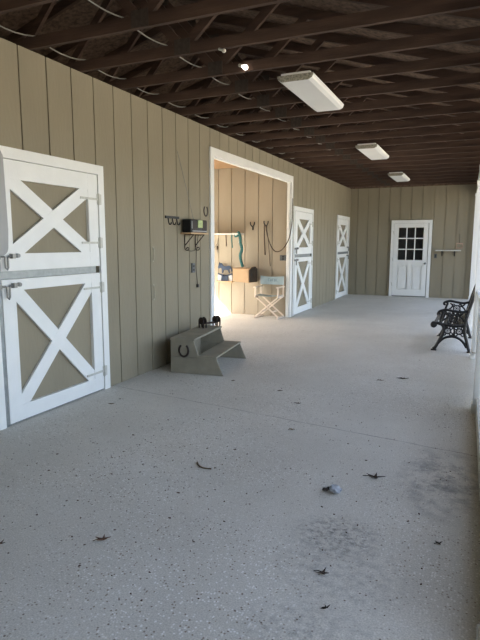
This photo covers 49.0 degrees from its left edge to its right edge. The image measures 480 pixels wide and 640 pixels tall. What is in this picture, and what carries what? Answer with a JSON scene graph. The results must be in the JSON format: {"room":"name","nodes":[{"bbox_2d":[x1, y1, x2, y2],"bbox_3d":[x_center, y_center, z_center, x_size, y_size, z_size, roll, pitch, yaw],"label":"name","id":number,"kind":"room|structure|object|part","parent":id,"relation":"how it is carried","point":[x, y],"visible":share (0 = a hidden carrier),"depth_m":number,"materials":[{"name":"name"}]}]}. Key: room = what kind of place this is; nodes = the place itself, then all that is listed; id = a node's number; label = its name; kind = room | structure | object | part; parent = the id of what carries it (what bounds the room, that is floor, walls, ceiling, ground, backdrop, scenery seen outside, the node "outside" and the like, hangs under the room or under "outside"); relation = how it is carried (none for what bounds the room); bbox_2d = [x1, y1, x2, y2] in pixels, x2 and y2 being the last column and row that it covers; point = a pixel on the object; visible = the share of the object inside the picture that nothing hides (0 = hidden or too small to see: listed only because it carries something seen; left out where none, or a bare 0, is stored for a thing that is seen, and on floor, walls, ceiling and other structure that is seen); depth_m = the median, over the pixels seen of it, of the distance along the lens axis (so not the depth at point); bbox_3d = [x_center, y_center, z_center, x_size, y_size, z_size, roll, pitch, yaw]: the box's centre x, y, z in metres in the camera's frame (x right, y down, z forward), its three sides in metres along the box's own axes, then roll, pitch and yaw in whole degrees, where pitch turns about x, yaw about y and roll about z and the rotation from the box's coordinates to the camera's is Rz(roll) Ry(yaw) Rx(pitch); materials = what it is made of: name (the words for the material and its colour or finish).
{"room":"farm building","nodes":[
{"label":"farm building","id":0,"kind":"room"},
{"bbox_2d":[0,37,350,385],"bbox_3d":[-0.515,-1.095,7.285,0.060,3.060,18.230,4,9,24],"label":"wall","id":1,"kind":"structure","parent":0,"point":[50,107],"depth_m":5.91,"materials":[{"name":"beige paint"}]},
{"bbox_2d":[0,151,7,255],"bbox_3d":[-2.066,-0.834,3.568,0.140,0.810,1.079,4,9,24],"label":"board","id":2,"kind":"object","parent":1,"relation":"attached to","point":[3,207],"visible":1,"depth_m":4.00,"materials":[{"name":"wood"}]},
{"bbox_2d":[0,145,110,430],"bbox_3d":[-1.665,-0.313,4.730,0.118,2.245,1.410,4,9,24],"label":"door","id":3,"kind":"structure","parent":1,"relation":"in","point":[54,326],"depth_m":4.68,"materials":[{"name":"white paint"}]},
{"bbox_3d":[-1.681,-0.899,4.660,0.023,0.880,1.203,4,9,24],"label":"panel","id":4,"kind":"part","parent":3,"relation":"part of","materials":[{"name":"beige paint"}]},
{"bbox_3d":[-1.684,0.192,4.819,0.023,1.188,1.203,4,9,24],"label":"panel","id":5,"kind":"part","parent":3,"relation":"part of","materials":[{"name":"beige paint"}]},
{"bbox_2d":[165,216,179,224],"bbox_3d":[-0.809,-1.217,6.448,0.062,0.109,0.310,4,9,24],"label":"hook rack","id":6,"kind":"object","parent":1,"relation":"attached to","point":[168,217],"visible":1,"depth_m":6.45,"materials":[{"name":"black metal"}]},
{"bbox_3d":[-0.830,-1.257,6.452,0.015,0.030,0.310,4,9,24],"label":"rail","id":7,"kind":"part","parent":6,"relation":"part of","materials":[{"name":"black metal"}]},
{"bbox_2d":[191,263,194,272],"bbox_3d":[-0.622,-0.693,7.001,0.023,0.125,0.075,4,9,24],"label":"wall outlet","id":8,"kind":"object","parent":1,"relation":"attached to","point":[192,264],"visible":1,"depth_m":6.98,"materials":[{"name":"black plastic"}]},
{"bbox_2d":[180,232,207,250],"bbox_3d":[-0.590,-1.015,6.857,0.162,0.240,0.465,4,9,24],"label":"wall shelf","id":9,"kind":"object","parent":1,"relation":"attached to","point":[184,233],"visible":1,"depth_m":6.76,"materials":[{"name":"beige wood"}]},
{"bbox_2d":[177,151,206,286],"bbox_3d":[-0.606,-1.258,6.784,0.156,1.716,0.518,4,9,24],"label":"radio","id":10,"kind":"object","parent":9,"relation":"on","point":[188,225],"visible":1,"depth_m":6.70,"materials":[{"name":"black plastic"}]},
{"bbox_2d":[192,220,196,229],"bbox_3d":[-0.574,-1.205,6.687,0.005,0.120,0.130,4,9,24],"label":"speaker grille","id":11,"kind":"object","parent":10,"relation":"attached to","point":[194,222],"depth_m":6.67,"materials":[{"name":"grey plastic"}]},
{"bbox_2d":[203,221,206,229],"bbox_3d":[-0.463,-1.240,6.931,0.005,0.120,0.110,4,9,24],"label":"speaker grille","id":12,"kind":"object","parent":10,"relation":"attached to","point":[204,222],"depth_m":6.93,"materials":[{"name":"grey plastic"}]},
{"bbox_2d":[209,146,293,325],"bbox_3d":[0.287,-1.224,9.046,0.088,2.810,3.590,4,9,24],"label":"door frame","id":13,"kind":"structure","parent":1,"relation":"in","point":[219,155],"depth_m":8.32,"materials":[{"name":"white paint"}]},
{"bbox_3d":[-0.396,-0.994,7.459,0.028,2.810,0.105,4,9,24],"label":"casing","id":14,"kind":"part","parent":13,"relation":"part of","materials":[{"name":"white paint"}]},
{"bbox_3d":[0.317,-2.558,8.839,0.026,0.110,3.380,4,9,24],"label":"head casing","id":15,"kind":"part","parent":13,"relation":"part of","materials":[{"name":"white paint"}]},
{"bbox_3d":[1.026,-1.450,10.608,0.028,2.810,0.105,4,9,24],"label":"casing","id":16,"kind":"part","parent":13,"relation":"part of","materials":[{"name":"white paint"}]},
{"bbox_2d":[291,206,313,315],"bbox_3d":[1.351,-1.281,11.407,0.118,2.245,1.390,4,9,24],"label":"door","id":17,"kind":"structure","parent":1,"relation":"in","point":[303,221],"depth_m":11.37,"materials":[{"name":"white paint"}]},
{"bbox_3d":[1.336,-0.777,11.505,0.023,1.188,1.213,4,9,24],"label":"panel","id":18,"kind":"part","parent":17,"relation":"part of","materials":[{"name":"beige paint"}]},
{"bbox_3d":[1.339,-1.868,11.346,0.023,0.880,1.213,4,9,24],"label":"panel","id":19,"kind":"part","parent":17,"relation":"part of","materials":[{"name":"beige paint"}]},
{"bbox_2d":[335,215,349,298],"bbox_3d":[2.856,-1.764,14.736,0.118,2.245,1.420,4,9,24],"label":"door","id":20,"kind":"structure","parent":1,"relation":"in","point":[343,222],"depth_m":14.72,"materials":[{"name":"white paint"}]},
{"bbox_3d":[2.827,-1.256,14.804,0.023,1.188,1.243,4,9,24],"label":"panel","id":21,"kind":"part","parent":20,"relation":"part of","materials":[{"name":"beige paint"}]},
{"bbox_3d":[2.830,-2.346,14.645,0.023,0.880,1.243,4,9,24],"label":"panel","id":22,"kind":"part","parent":20,"relation":"part of","materials":[{"name":"beige paint"}]},
{"bbox_2d":[0,294,479,639],"bbox_3d":[-0.325,0.483,7.483,7.160,0.120,18.330,4,9,24],"label":"floor","id":23,"kind":"structure","parent":0,"point":[259,588],"depth_m":3.20,"materials":[{"name":"concrete"}]},
{"bbox_2d":[93,534,110,540],"bbox_3d":[-0.702,1.112,2.681,0.091,0.018,0.047,-4,9,-27],"label":"dry leaf","id":24,"kind":"object","parent":23,"relation":"on","point":[104,537],"visible":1,"depth_m":2.68,"materials":[{"name":"brown plant"}]},
{"bbox_2d":[170,325,245,375],"bbox_3d":[-0.365,0.354,6.516,0.644,0.414,1.014,3,9,16],"label":"step stool","id":25,"kind":"object","parent":23,"relation":"on","point":[205,345],"visible":0.98,"depth_m":6.13,"materials":[{"name":"grey wood"}]},
{"bbox_2d":[178,345,188,356],"bbox_3d":[-0.649,0.359,6.065,0.136,0.148,0.014,3,9,16],"label":"horseshoe","id":26,"kind":"object","parent":25,"relation":"attached to","point":[180,354],"visible":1,"depth_m":6.06,"materials":[{"name":"brown metal"}]},
{"bbox_3d":[-0.497,0.433,6.056,0.639,0.390,0.022,3,9,16],"label":"panel","id":27,"kind":"part","parent":25,"relation":"part of","materials":[{"name":"grey wood"}]},
{"bbox_3d":[-0.662,0.354,6.602,0.016,0.388,0.944,3,9,16],"label":"panel","id":28,"kind":"part","parent":25,"relation":"part of","materials":[{"name":"grey wood"}]},
{"bbox_2d":[198,315,220,327],"bbox_3d":[-0.397,0.019,6.871,0.298,0.140,0.113,-8,11,-43],"label":"scraper","id":29,"kind":"object","parent":25,"relation":"on","point":[215,319],"visible":1,"depth_m":6.86,"materials":[{"name":"brown metal"}]},
{"bbox_3d":[-0.228,0.299,6.977,0.639,0.390,0.022,3,9,16],"label":"panel","id":30,"kind":"part","parent":25,"relation":"part of","materials":[{"name":"grey wood"}]},
{"bbox_2d":[3,311,459,616],"bbox_3d":[1.242,0.493,7.007,3.364,0.004,10.501,4,9,24],"label":"crumbs","id":31,"kind":"object","parent":23,"relation":"on","point":[315,311],"visible":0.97,"depth_m":3.41,"materials":[{"name":"brown plant"}]},
{"bbox_2d":[253,276,284,319],"bbox_3d":[0.593,-0.464,10.656,0.530,0.839,0.420,4,9,24],"label":"chair","id":32,"kind":"object","parent":23,"relation":"on","point":[264,279],"visible":1,"depth_m":10.70,"materials":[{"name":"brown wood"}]},
{"bbox_3d":[0.521,-0.254,10.537,0.485,0.408,0.026,4,9,24],"label":"crossed leg","id":33,"kind":"part","parent":32,"relation":"part of","materials":[{"name":"brown wood"}]},
{"bbox_3d":[0.542,-0.257,10.558,0.485,0.408,0.026,4,9,24],"label":"crossed leg","id":34,"kind":"part","parent":32,"relation":"part of","materials":[{"name":"brown wood"}]},
{"bbox_3d":[0.648,-0.295,10.817,0.485,0.408,0.026,4,9,24],"label":"crossed leg","id":35,"kind":"part","parent":32,"relation":"part of","materials":[{"name":"brown wood"}]},
{"bbox_3d":[0.668,-0.298,10.838,0.485,0.408,0.026,4,9,24],"label":"crossed leg","id":36,"kind":"part","parent":32,"relation":"part of","materials":[{"name":"brown wood"}]},
{"bbox_2d":[314,567,327,574],"bbox_3d":[0.374,1.155,2.411,0.064,0.017,0.053,-1,8,-5],"label":"dry leaf","id":37,"kind":"object","parent":23,"relation":"on","point":[323,571],"visible":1,"depth_m":2.41,"materials":[{"name":"plant"}]},
{"bbox_2d":[322,484,341,492],"bbox_3d":[0.560,1.023,3.205,0.117,0.052,0.088,4,9,24],"label":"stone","id":38,"kind":"object","parent":23,"relation":"on","point":[334,488],"visible":1,"depth_m":3.18,"materials":[{"name":"white stone"}]},
{"bbox_2d":[363,473,385,477],"bbox_3d":[0.867,1.009,3.412,0.096,0.020,0.110,-5,10,-32],"label":"dry leaf","id":39,"kind":"object","parent":23,"relation":"on","point":[369,475],"visible":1,"depth_m":3.40,"materials":[{"name":"brown plant"}]},
{"bbox_2d":[430,286,474,352],"bbox_3d":[3.239,-0.122,7.889,0.620,0.978,1.331,4,9,24],"label":"park bench","id":40,"kind":"object","parent":23,"relation":"on","point":[459,320],"visible":0.95,"depth_m":7.37,"materials":[{"name":"black metal"}]},
{"bbox_3d":[2.969,-0.044,7.330,0.418,0.224,0.065,4,9,24],"label":"armrest","id":41,"kind":"part","parent":40,"relation":"part of","materials":[{"name":"black metal"}]},
{"bbox_3d":[3.486,-0.184,8.460,0.604,0.936,0.081,4,9,24],"label":"frame","id":42,"kind":"part","parent":40,"relation":"part of","materials":[{"name":"black metal"}]},
{"bbox_3d":[3.479,-0.208,8.459,0.418,0.224,0.065,4,9,24],"label":"armrest","id":43,"kind":"part","parent":40,"relation":"part of","materials":[{"name":"black metal"}]},
{"bbox_2d":[468,193,476,299],"bbox_3d":[6.251,-1.938,14.029,0.144,2.810,0.144,4,9,23],"label":"porch post","id":44,"kind":"object","parent":23,"relation":"on","point":[475,193],"visible":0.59,"depth_m":13.99,"materials":[{"name":"white paint"}]},
{"bbox_2d":[469,181,479,330],"bbox_3d":[4.080,-1.208,8.995,0.144,2.810,0.144,4,9,23],"label":"porch post","id":45,"kind":"object","parent":23,"relation":"on","point":[478,212],"visible":0.34,"depth_m":8.97,"materials":[{"name":"white paint"}]},
{"bbox_2d":[470,222,479,358],"bbox_3d":[3.118,-0.884,6.764,0.144,2.810,0.144,4,9,23],"label":"porch post","id":46,"kind":"object","parent":23,"relation":"on","point":[477,283],"visible":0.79,"depth_m":6.82,"materials":[{"name":"white paint"}]},
{"bbox_2d":[470,180,479,313],"bbox_3d":[5.042,-1.531,11.225,0.144,2.810,0.144,4,9,23],"label":"porch post","id":47,"kind":"object","parent":23,"relation":"on","point":[477,180],"visible":0.31,"depth_m":11.15,"materials":[{"name":"white paint"}]},
{"bbox_2d":[471,300,479,413],"bbox_3d":[2.156,-0.561,4.534,0.144,2.810,0.144,4,9,23],"label":"porch post","id":48,"kind":"object","parent":23,"relation":"on","point":[477,359],"visible":0.84,"depth_m":4.65,"materials":[{"name":"white paint"}]},
{"bbox_2d":[475,291,479,357],"bbox_3d":[2.635,0.188,5.782,0.070,0.830,2.304,4,9,23],"label":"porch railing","id":49,"kind":"object","parent":48,"relation":"attached to","point":[478,292],"visible":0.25,"depth_m":6.52,"materials":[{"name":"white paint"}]},
{"bbox_2d":[475,388,479,501],"bbox_3d":[1.541,0.590,3.252,0.070,0.900,2.974,4,9,23],"label":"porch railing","id":50,"kind":"object","parent":23,"relation":"on","point":[477,412],"visible":1,"depth_m":3.93,"materials":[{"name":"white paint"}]},
{"bbox_2d":[476,624,479,639],"bbox_3d":[0.931,-0.149,1.694,0.144,2.810,0.144,4,9,23],"label":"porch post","id":51,"kind":"object","parent":23,"relation":"on","point":[478,625],"visible":1,"depth_m":1.94,"materials":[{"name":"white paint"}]},
{"bbox_2d":[0,0,479,168],"bbox_3d":[-0.348,-3.212,6.958,8.050,1.265,18.930,4,9,24],"label":"ceiling","id":52,"kind":"structure","parent":0,"point":[82,13],"depth_m":6.02,"materials":[{"name":"brown wood"}]},
{"bbox_2d":[0,0,59,14],"bbox_3d":[-1.855,-2.703,3.627,7.650,1.250,0.043,4,9,24],"label":"roof truss","id":53,"kind":"object","parent":52,"relation":"attached to","point":[6,6],"visible":1,"depth_m":3.53,"materials":[{"name":"wood"}]},
{"bbox_2d":[10,0,292,50],"bbox_3d":[-1.605,-2.783,4.179,7.650,1.250,0.043,4,9,24],"label":"roof truss","id":54,"kind":"object","parent":52,"relation":"attached to","point":[146,17],"visible":1,"depth_m":3.84,"materials":[{"name":"wood"}]},
{"bbox_3d":[-0.725,-2.213,3.864,0.150,0.130,0.043,4,9,24],"label":"gusset plate","id":55,"kind":"part","parent":54,"relation":"part of","materials":[{"name":"metal"}]},
{"bbox_2d":[4,0,479,89],"bbox_3d":[-1.106,-2.943,5.283,7.650,1.250,0.043,4,9,24],"label":"roof truss","id":56,"kind":"object","parent":52,"relation":"attached to","point":[221,67],"visible":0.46,"depth_m":4.71,"materials":[{"name":"wood"}]},
{"bbox_3d":[-0.227,-2.373,4.968,0.150,0.130,0.043,4,9,24],"label":"gusset plate","id":57,"kind":"part","parent":56,"relation":"part of","materials":[{"name":"metal"}]},
{"bbox_2d":[238,64,247,69],"bbox_3d":[0.031,-2.317,4.818,0.050,0.070,0.104,-7,11,-42],"label":"light bulb","id":58,"kind":"object","parent":56,"relation":"attached to","point":[245,67],"visible":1,"depth_m":4.79,"materials":[{"name":"white glass"}]},
{"bbox_2d":[26,0,479,72],"bbox_3d":[-1.356,-2.863,4.731,7.650,1.250,0.043,4,9,24],"label":"roof truss","id":59,"kind":"object","parent":52,"relation":"attached to","point":[189,45],"visible":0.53,"depth_m":4.16,"materials":[{"name":"wood"}]},
{"bbox_3d":[-0.476,-2.293,4.416,0.150,0.130,0.043,4,9,24],"label":"gusset plate","id":60,"kind":"part","parent":59,"relation":"part of","materials":[{"name":"metal"}]},
{"bbox_2d":[45,0,479,103],"bbox_3d":[-0.857,-3.023,5.835,7.650,1.250,0.043,4,9,24],"label":"roof truss","id":61,"kind":"object","parent":52,"relation":"attached to","point":[247,85],"visible":0.43,"depth_m":5.18,"materials":[{"name":"wood"}]},
{"bbox_3d":[0.023,-2.453,5.520,0.150,0.130,0.043,4,9,24],"label":"gusset plate","id":62,"kind":"part","parent":61,"relation":"part of","materials":[{"name":"metal"}]},
{"bbox_2d":[83,14,479,115],"bbox_3d":[-0.608,-3.103,6.387,7.650,1.250,0.043,4,9,24],"label":"roof truss","id":63,"kind":"object","parent":52,"relation":"attached to","point":[266,100],"visible":0.39,"depth_m":5.76,"materials":[{"name":"wood"}]},
{"bbox_3d":[-0.637,-3.571,6.311,0.240,0.120,0.002,4,9,24],"label":"gusset plate","id":64,"kind":"part","parent":63,"relation":"part of","materials":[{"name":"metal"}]},
{"bbox_3d":[0.272,-2.533,6.072,0.150,0.130,0.043,4,9,24],"label":"gusset plate","id":65,"kind":"part","parent":63,"relation":"part of","materials":[{"name":"metal"}]},
{"bbox_2d":[277,70,343,111],"bbox_3d":[0.755,-2.323,5.399,0.347,0.078,1.220,4,9,24],"label":"ceiling light","id":66,"kind":"object","parent":63,"relation":"attached to","point":[306,85],"visible":1,"depth_m":5.19,"materials":[{"name":"white paint"}]},
{"bbox_2d":[113,28,479,125],"bbox_3d":[-0.358,-3.183,6.939,7.650,1.250,0.043,4,9,24],"label":"roof truss","id":67,"kind":"object","parent":52,"relation":"attached to","point":[286,111],"visible":0.44,"depth_m":6.36,"materials":[{"name":"wood"}]},
{"bbox_3d":[-0.388,-3.651,6.863,0.240,0.120,0.002,4,9,24],"label":"gusset plate","id":68,"kind":"part","parent":67,"relation":"part of","materials":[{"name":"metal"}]},
{"bbox_3d":[0.522,-2.613,6.624,0.150,0.130,0.043,4,9,24],"label":"gusset plate","id":69,"kind":"part","parent":67,"relation":"part of","materials":[{"name":"metal"}]},
{"bbox_2d":[133,46,479,133],"bbox_3d":[-0.109,-3.263,7.491,7.650,1.250,0.043,4,9,24],"label":"roof truss","id":70,"kind":"object","parent":52,"relation":"attached to","point":[293,122],"visible":0.32,"depth_m":6.91,"materials":[{"name":"wood"}]},
{"bbox_3d":[0.771,-2.693,7.176,0.150,0.130,0.043,4,9,24],"label":"gusset plate","id":71,"kind":"part","parent":70,"relation":"part of","materials":[{"name":"metal"}]},
{"bbox_2d":[156,58,479,141],"bbox_3d":[0.141,-3.343,8.043,7.650,1.250,0.043,4,9,24],"label":"roof truss","id":72,"kind":"object","parent":52,"relation":"attached to","point":[307,131],"visible":0.32,"depth_m":7.43,"materials":[{"name":"wood"}]},
{"bbox_3d":[1.020,-2.773,7.728,0.150,0.130,0.043,4,9,24],"label":"gusset plate","id":73,"kind":"part","parent":72,"relation":"part of","materials":[{"name":"metal"}]},
{"bbox_2d":[186,70,479,147],"bbox_3d":[0.390,-3.423,8.595,7.650,1.250,0.043,4,9,24],"label":"roof truss","id":74,"kind":"object","parent":52,"relation":"attached to","point":[265,74],"visible":0.36,"depth_m":8.01,"materials":[{"name":"wood"}]},
{"bbox_3d":[1.270,-2.853,8.280,0.150,0.130,0.043,4,9,24],"label":"gusset plate","id":75,"kind":"part","parent":74,"relation":"part of","materials":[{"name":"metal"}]},
{"bbox_2d":[191,88,479,153],"bbox_3d":[0.639,-3.503,9.147,7.650,1.250,0.043,4,9,24],"label":"roof truss","id":76,"kind":"object","parent":52,"relation":"attached to","point":[467,136],"visible":0.27,"depth_m":8.52,"materials":[{"name":"wood"}]},
{"bbox_3d":[1.519,-2.933,8.832,0.150,0.130,0.043,4,9,24],"label":"gusset plate","id":77,"kind":"part","parent":76,"relation":"part of","materials":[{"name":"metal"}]},
{"bbox_2d":[207,90,479,158],"bbox_3d":[0.889,-3.583,9.699,7.650,1.250,0.043,4,9,24],"label":"roof truss","id":78,"kind":"object","parent":52,"relation":"attached to","point":[468,143],"visible":0.29,"depth_m":9.05,"materials":[{"name":"wood"}]},
{"bbox_3d":[1.768,-3.013,9.384,0.150,0.130,0.043,4,9,24],"label":"gusset plate","id":79,"kind":"part","parent":78,"relation":"part of","materials":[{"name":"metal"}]},
{"bbox_2d":[225,103,479,162],"bbox_3d":[1.138,-3.663,10.251,7.650,1.250,0.043,4,9,24],"label":"roof truss","id":80,"kind":"object","parent":52,"relation":"attached to","point":[474,148],"visible":0.28,"depth_m":9.59,"materials":[{"name":"wood"}]},
{"bbox_3d":[2.018,-3.093,9.937,0.150,0.130,0.043,4,9,24],"label":"gusset plate","id":81,"kind":"part","parent":80,"relation":"part of","materials":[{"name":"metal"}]},
{"bbox_2d":[242,106,479,166],"bbox_3d":[1.388,-3.743,10.803,7.650,1.250,0.043,4,9,24],"label":"roof truss","id":82,"kind":"object","parent":52,"relation":"attached to","point":[469,154],"visible":0.23,"depth_m":10.22,"materials":[{"name":"wood"}]},
{"bbox_3d":[2.267,-3.173,10.489,0.150,0.130,0.043,4,9,24],"label":"gusset plate","id":83,"kind":"part","parent":82,"relation":"part of","materials":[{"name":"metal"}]},
{"bbox_2d":[244,114,479,170],"bbox_3d":[1.637,-3.823,11.355,7.650,1.250,0.043,4,9,24],"label":"roof truss","id":84,"kind":"object","parent":52,"relation":"attached to","point":[473,159],"visible":0.26,"depth_m":10.79,"materials":[{"name":"wood"}]},
{"bbox_2d":[258,124,479,173],"bbox_3d":[1.886,-3.903,11.907,7.650,1.250,0.043,4,9,24],"label":"roof truss","id":85,"kind":"object","parent":52,"relation":"attached to","point":[467,164],"visible":0.21,"depth_m":11.35,"materials":[{"name":"wood"}]},
{"bbox_2d":[355,143,388,159],"bbox_3d":[2.238,-2.823,8.851,0.347,0.078,1.220,4,9,24],"label":"ceiling light","id":86,"kind":"object","parent":52,"relation":"attached to","point":[373,151],"visible":1,"depth_m":8.58,"materials":[{"name":"plastic"}]},
{"bbox_2d":[273,125,479,176],"bbox_3d":[2.136,-3.983,12.459,7.650,1.250,0.043,4,9,24],"label":"roof truss","id":87,"kind":"object","parent":52,"relation":"attached to","point":[329,126],"visible":0.2,"depth_m":11.89,"materials":[{"name":"wood"}]},
{"bbox_2d":[275,133,478,179],"bbox_3d":[2.385,-4.063,13.011,7.650,1.250,0.043,4,9,24],"label":"roof truss","id":88,"kind":"object","parent":52,"relation":"attached to","point":[465,171],"visible":0.16,"depth_m":12.39,"materials":[{"name":"wood"}]},
{"bbox_2d":[287,140,478,182],"bbox_3d":[2.635,-4.143,13.563,7.650,1.250,0.043,4,9,24],"label":"roof truss","id":89,"kind":"object","parent":52,"relation":"attached to","point":[474,174],"visible":0.16,"depth_m":12.91,"materials":[{"name":"wood"}]},
{"bbox_2d":[302,141,477,184],"bbox_3d":[2.884,-4.223,14.116,7.650,1.250,0.043,4,9,24],"label":"roof truss","id":90,"kind":"object","parent":52,"relation":"attached to","point":[455,178],"visible":0.12,"depth_m":13.48,"materials":[{"name":"wood"}]},
{"bbox_2d":[319,156,477,186],"bbox_3d":[3.133,-4.303,14.668,7.650,1.250,0.043,4,9,24],"label":"roof truss","id":91,"kind":"object","parent":52,"relation":"attached to","point":[474,180],"visible":0.16,"depth_m":14.08,"materials":[{"name":"wood"}]},
{"bbox_2d":[388,172,409,181],"bbox_3d":[3.685,-3.307,12.189,0.347,0.078,1.220,4,9,24],"label":"ceiling light","id":92,"kind":"object","parent":52,"relation":"attached to","point":[397,176],"visible":1,"depth_m":11.94,"materials":[{"name":"plastic"}]},
{"bbox_3d":[-2.104,-2.623,3.075,7.650,1.250,0.043,4,9,24],"label":"roof truss","id":93,"kind":"object","parent":52,"relation":"attached to","visible":0},
{"bbox_2d":[0,25,293,158],"bbox_3d":[-0.294,-2.722,7.315,0.010,0.057,9.168,4,9,24],"label":"power cable","id":94,"kind":"object","parent":93,"relation":"attached to","point":[0,25],"visible":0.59,"depth_m":5.08,"materials":[{"name":"plastic"}]},
{"bbox_2d":[88,0,318,143],"bbox_3d":[0.500,-2.678,6.963,0.010,0.042,9.167,4,9,24],"label":"power cable","id":95,"kind":"object","parent":93,"relation":"attached to","point":[88,0],"visible":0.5,"depth_m":4.41,"materials":[{"name":"plastic"}]},
{"bbox_2d":[214,167,286,316],"bbox_3d":[-0.507,-1.676,11.331,3.258,3.040,0.100,4,9,24],"label":"wall","id":96,"kind":"structure","parent":0,"point":[242,197],"depth_m":10.95,"materials":[{"name":"beige paint"}]},
{"bbox_2d":[216,262,233,281],"bbox_3d":[-0.321,-1.021,11.216,0.380,0.422,0.132,4,9,24],"label":"rocking horse","id":97,"kind":"object","parent":96,"relation":"attached to","point":[221,278],"visible":1,"depth_m":11.21},
{"bbox_3d":[-0.323,-0.895,11.230,0.177,0.124,0.012,4,9,24],"label":"blue panel","id":98,"kind":"part","parent":97,"relation":"part of","materials":[{"name":"wood"}]},
{"bbox_2d":[214,233,243,234],"bbox_3d":[-0.552,-1.730,11.145,1.280,0.200,0.260,4,9,24],"label":"wall shelf","id":99,"kind":"object","parent":96,"relation":"attached to","point":[214,233],"visible":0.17,"depth_m":10.88,"materials":[{"name":"white paint"}]},
{"bbox_2d":[234,231,243,266],"bbox_3d":[-0.024,-1.455,10.837,0.066,0.739,0.280,-6,10,-36],"label":"lead rope","id":100,"kind":"object","parent":99,"relation":"hanging from","point":[238,232],"visible":1,"depth_m":10.78,"materials":[{"name":"teal fabric"}]},
{"bbox_2d":[232,267,256,282],"bbox_3d":[0.104,-0.941,10.874,0.392,0.320,0.400,4,9,24],"label":"wall box","id":101,"kind":"object","parent":96,"relation":"attached to","point":[241,274],"visible":1,"depth_m":10.72,"materials":[{"name":"beige wood"}]},
{"bbox_3d":[0.092,-1.060,10.862,0.365,0.028,0.400,4,9,24],"label":"lid","id":102,"kind":"part","parent":101,"relation":"part of","materials":[{"name":"beige wood"}]},
{"bbox_2d":[280,255,285,260],"bbox_3d":[0.878,-1.262,10.695,0.140,0.110,0.028,4,9,24],"label":"wall outlet","id":103,"kind":"object","parent":96,"relation":"attached to","point":[282,257],"visible":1,"depth_m":10.68,"materials":[{"name":"black plastic"}]},
{"bbox_3d":[0.533,-1.937,10.743,0.112,0.161,0.047,4,9,24],"label":"hook","id":104,"kind":"object","parent":96,"relation":"attached to","visible":0},
{"bbox_2d":[264,225,265,254],"bbox_3d":[0.505,-1.635,10.792,0.029,0.602,0.060,4,9,24],"label":"leather strap","id":105,"kind":"object","parent":104,"relation":"hanging from","point":[264,225],"visible":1,"depth_m":10.79,"materials":[{"name":"brown leather"}]},
{"bbox_2d":[265,198,292,251],"bbox_3d":[0.757,-1.892,10.539,0.579,1.060,0.208,3,9,18],"label":"rope","id":106,"kind":"object","parent":104,"relation":"hanging from","point":[292,198],"visible":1,"depth_m":10.47,"materials":[{"name":"brown fabric"}]},
{"bbox_2d":[348,182,476,298],"bbox_3d":[3.314,-2.854,15.445,6.970,4.200,0.100,4,9,24],"label":"wall","id":107,"kind":"structure","parent":0,"point":[451,208],"depth_m":14.68,"materials":[{"name":"beige paint"}]},
{"bbox_2d":[389,220,432,297],"bbox_3d":[4.782,-1.720,14.815,1.087,2.145,0.136,4,9,24],"label":"door","id":108,"kind":"structure","parent":107,"relation":"in","point":[407,275],"depth_m":14.83,"materials":[{"name":"white paint"}]},
{"bbox_3d":[4.616,-1.220,15.007,0.290,0.700,0.045,4,9,24],"label":"raised panel","id":109,"kind":"part","parent":108,"relation":"part of","materials":[{"name":"white paint"}]},
{"bbox_3d":[4.970,-1.197,14.851,0.285,0.700,0.045,4,9,24],"label":"raised panel","id":110,"kind":"part","parent":108,"relation":"part of","materials":[{"name":"white paint"}]},
{"bbox_2d":[436,250,460,255],"bbox_3d":[5.675,-1.823,14.361,0.640,0.165,0.200,4,9,24],"label":"wall shelf","id":111,"kind":"object","parent":107,"relation":"attached to","point":[436,250],"visible":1,"depth_m":14.29,"materials":[{"name":"white paint"}]}
]}

